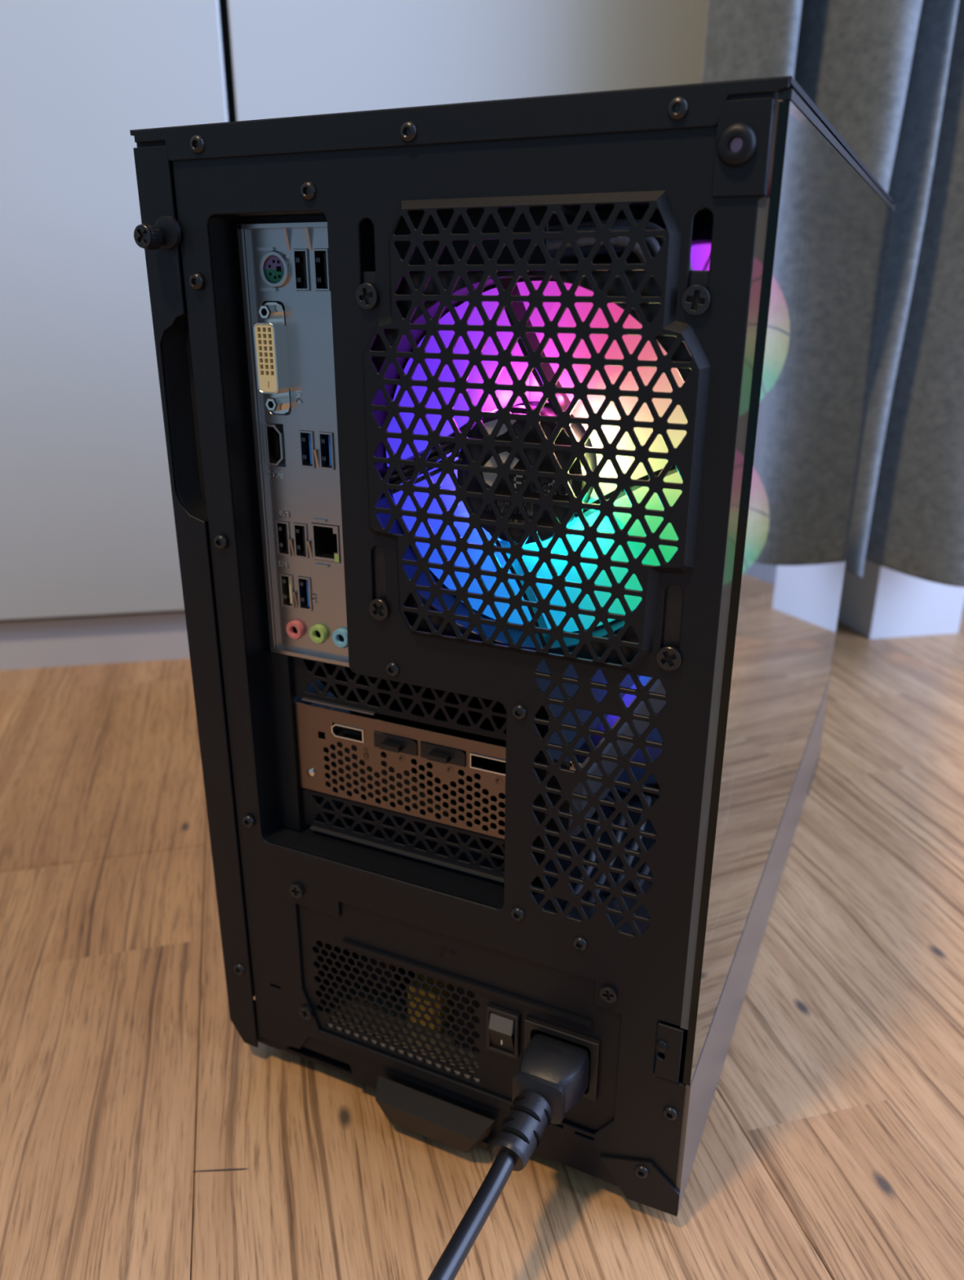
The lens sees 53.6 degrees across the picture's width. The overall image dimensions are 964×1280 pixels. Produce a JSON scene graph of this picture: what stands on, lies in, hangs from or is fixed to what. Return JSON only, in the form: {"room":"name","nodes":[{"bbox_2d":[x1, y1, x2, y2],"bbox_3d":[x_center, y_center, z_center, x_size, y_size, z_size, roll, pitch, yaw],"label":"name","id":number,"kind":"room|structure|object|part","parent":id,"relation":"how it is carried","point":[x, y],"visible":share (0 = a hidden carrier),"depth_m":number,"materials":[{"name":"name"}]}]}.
{"room":"living room","nodes":[
{"label":"living room","id":0,"kind":"room"},
{"bbox_2d":[0,609,963,1279],"bbox_3d":[0.240,0.173,0.571,3.400,0.025,2.260,-4,21,-10],"label":"floor","id":1,"kind":"structure","parent":0,"point":[142,1137],"depth_m":0.45,"materials":[{"name":"brown wood"}]},
{"bbox_2d":[0,0,706,670],"bbox_3d":[-0.627,-1.120,0.765,1.624,2.260,0.595,-4,21,-10],"label":"wardrobe","id":2,"kind":"object","parent":1,"relation":"on","point":[90,569],"visible":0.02,"depth_m":0.80,"materials":[{"name":"white painted wood board"}]},
{"bbox_3d":[-0.579,-1.042,0.492,0.753,2.196,0.020,-4,21,-10],"label":"door","id":3,"kind":"part","parent":2,"relation":"part of","materials":[{"name":"grey"}]},
{"bbox_3d":[0.011,-1.079,0.597,0.433,2.196,0.020,-4,21,-10],"label":"door","id":4,"kind":"part","parent":2,"relation":"part of","materials":[{"name":"grey"}]},
{"bbox_2d":[129,75,895,1216],"bbox_3d":[0.070,-0.037,0.530,0.217,0.397,0.449,10,22,24],"label":"desktop computer","id":5,"kind":"object","parent":1,"relation":"on","point":[513,446],"visible":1,"depth_m":0.34,"materials":[{"name":"black metal"}]},
{"bbox_3d":[-0.030,-0.048,0.551,0.015,0.381,0.386,10,22,24],"label":"panel","id":6,"kind":"part","parent":5,"relation":"part of","materials":[{"name":"black metal"}]},
{"bbox_3d":[-0.034,-0.025,0.353,0.124,0.250,0.005,10,22,24],"label":"slot frame","id":7,"kind":"part","parent":5,"relation":"part of","materials":[{"name":"black metal"}]},
{"bbox_3d":[-0.015,-0.060,0.330,0.042,0.044,0.002,10,22,24],"label":"blade","id":8,"kind":"part","parent":5,"relation":"part of","materials":[{"name":"purple"}]},
{"bbox_3d":[-0.014,-0.085,0.321,0.040,0.051,0.002,10,22,24],"label":"blade","id":9,"kind":"part","parent":5,"relation":"part of","materials":[{"name":"purple plastic"}]},
{"bbox_3d":[-0.008,-0.031,0.338,0.051,0.039,0.002,10,22,24],"label":"blade","id":10,"kind":"part","parent":5,"relation":"part of","materials":[{"name":"blue plastic"}]},
{"bbox_3d":[0.017,0.134,0.452,0.150,0.086,0.138,10,22,24],"label":"casing","id":11,"kind":"part","parent":5,"relation":"part of","materials":[{"name":"black plastic"}]},
{"bbox_2d":[485,1004,520,1059],"bbox_3d":[0.008,0.157,0.381,0.014,0.022,0.005,10,22,24],"label":"rocker switch","id":12,"kind":"object","parent":5,"relation":"attached to","point":[503,1021],"depth_m":0.38,"materials":[{"name":"black plastic"}]},
{"bbox_2d":[427,1032,590,1279],"bbox_3d":[-0.107,0.252,0.214,0.061,0.074,0.458,18,27,39],"label":"power cord","id":13,"kind":"object","parent":5,"relation":"attached to","point":[551,1079],"visible":1,"depth_m":0.35,"materials":[{"name":"black rubber"}]},
{"bbox_3d":[0.008,-0.092,0.307,0.043,0.045,0.001,11,23,27],"label":"blade","id":14,"kind":"part","parent":5,"relation":"part of","materials":[{"name":"pink"}]},
{"bbox_3d":[0.012,-0.023,0.330,0.046,0.040,0.001,9,22,22],"label":"blade","id":15,"kind":"part","parent":5,"relation":"part of","materials":[{"name":"grey"}]},
{"bbox_2d":[362,190,711,672],"bbox_3d":[0.012,-0.061,0.297,0.114,0.141,0.003,10,22,24],"label":"fan grille","id":16,"kind":"object","parent":5,"relation":"attached to","point":[524,473],"depth_m":0.30,"materials":[{"name":"black metal"}]},
{"bbox_2d":[523,1016,600,1101],"bbox_3d":[0.033,0.162,0.376,0.031,0.028,0.011,10,22,24],"label":"power socket","id":17,"kind":"object","parent":5,"relation":"attached to","point":[584,1032],"depth_m":0.37,"materials":[{"name":"black plastic"}]},
{"bbox_3d":[0.035,-0.089,0.294,0.049,0.039,0.002,10,23,25],"label":"blade","id":18,"kind":"part","parent":5,"relation":"part of","materials":[{"name":"grey"}]},
{"bbox_3d":[0.044,-0.024,0.315,0.037,0.050,0.001,8,22,21],"label":"blade","id":19,"kind":"part","parent":5,"relation":"part of","materials":[{"name":"grey"}]},
{"bbox_3d":[0.048,-0.071,0.294,0.048,0.040,0.002,10,22,24],"label":"blade","id":20,"kind":"part","parent":5,"relation":"part of","materials":[{"name":"grey"}]},
{"bbox_3d":[0.052,-0.039,0.304,0.038,0.047,0.002,10,22,24],"label":"blade","id":21,"kind":"part","parent":5,"relation":"part of","materials":[{"name":"grey"}]},
{"bbox_3d":[0.134,-0.235,0.623,0.036,0.044,0.002,10,22,24],"label":"blade","id":22,"kind":"part","parent":5,"relation":"part of","materials":[{"name":"grey"}]},
{"bbox_3d":[0.153,-0.098,0.694,0.215,0.396,0.062,10,22,24],"label":"panel","id":23,"kind":"part","parent":5,"relation":"part of","materials":[{"name":"clear glass"}]},
{"bbox_3d":[0.166,-0.053,0.474,0.003,0.317,0.425,10,22,24],"label":"glass panel","id":24,"kind":"part","parent":5,"relation":"part of","materials":[{"name":"black glass"}]},
{"bbox_3d":[0.164,-0.201,0.413,0.003,0.002,0.412,10,22,24],"label":"edge trim","id":25,"kind":"part","parent":5,"relation":"part of","materials":[{"name":"black metal"}]},
{"bbox_2d":[837,560,963,639],"bbox_3d":[0.456,-1.146,0.627,0.104,2.410,0.070,-4,21,-10],"label":"wall pier","id":26,"kind":"object","parent":1,"relation":"on","point":[884,602],"visible":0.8,"depth_m":1.00,"materials":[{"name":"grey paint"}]},
{"bbox_2d":[700,0,963,586],"bbox_3d":[0.346,-1.025,0.514,0.328,2.059,0.117,-3,21,-10],"label":"curtain","id":27,"kind":"object","parent":26,"relation":"hanging from","point":[887,75],"visible":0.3,"depth_m":0.77,"materials":[{"name":"grey fabric"}]}
]}

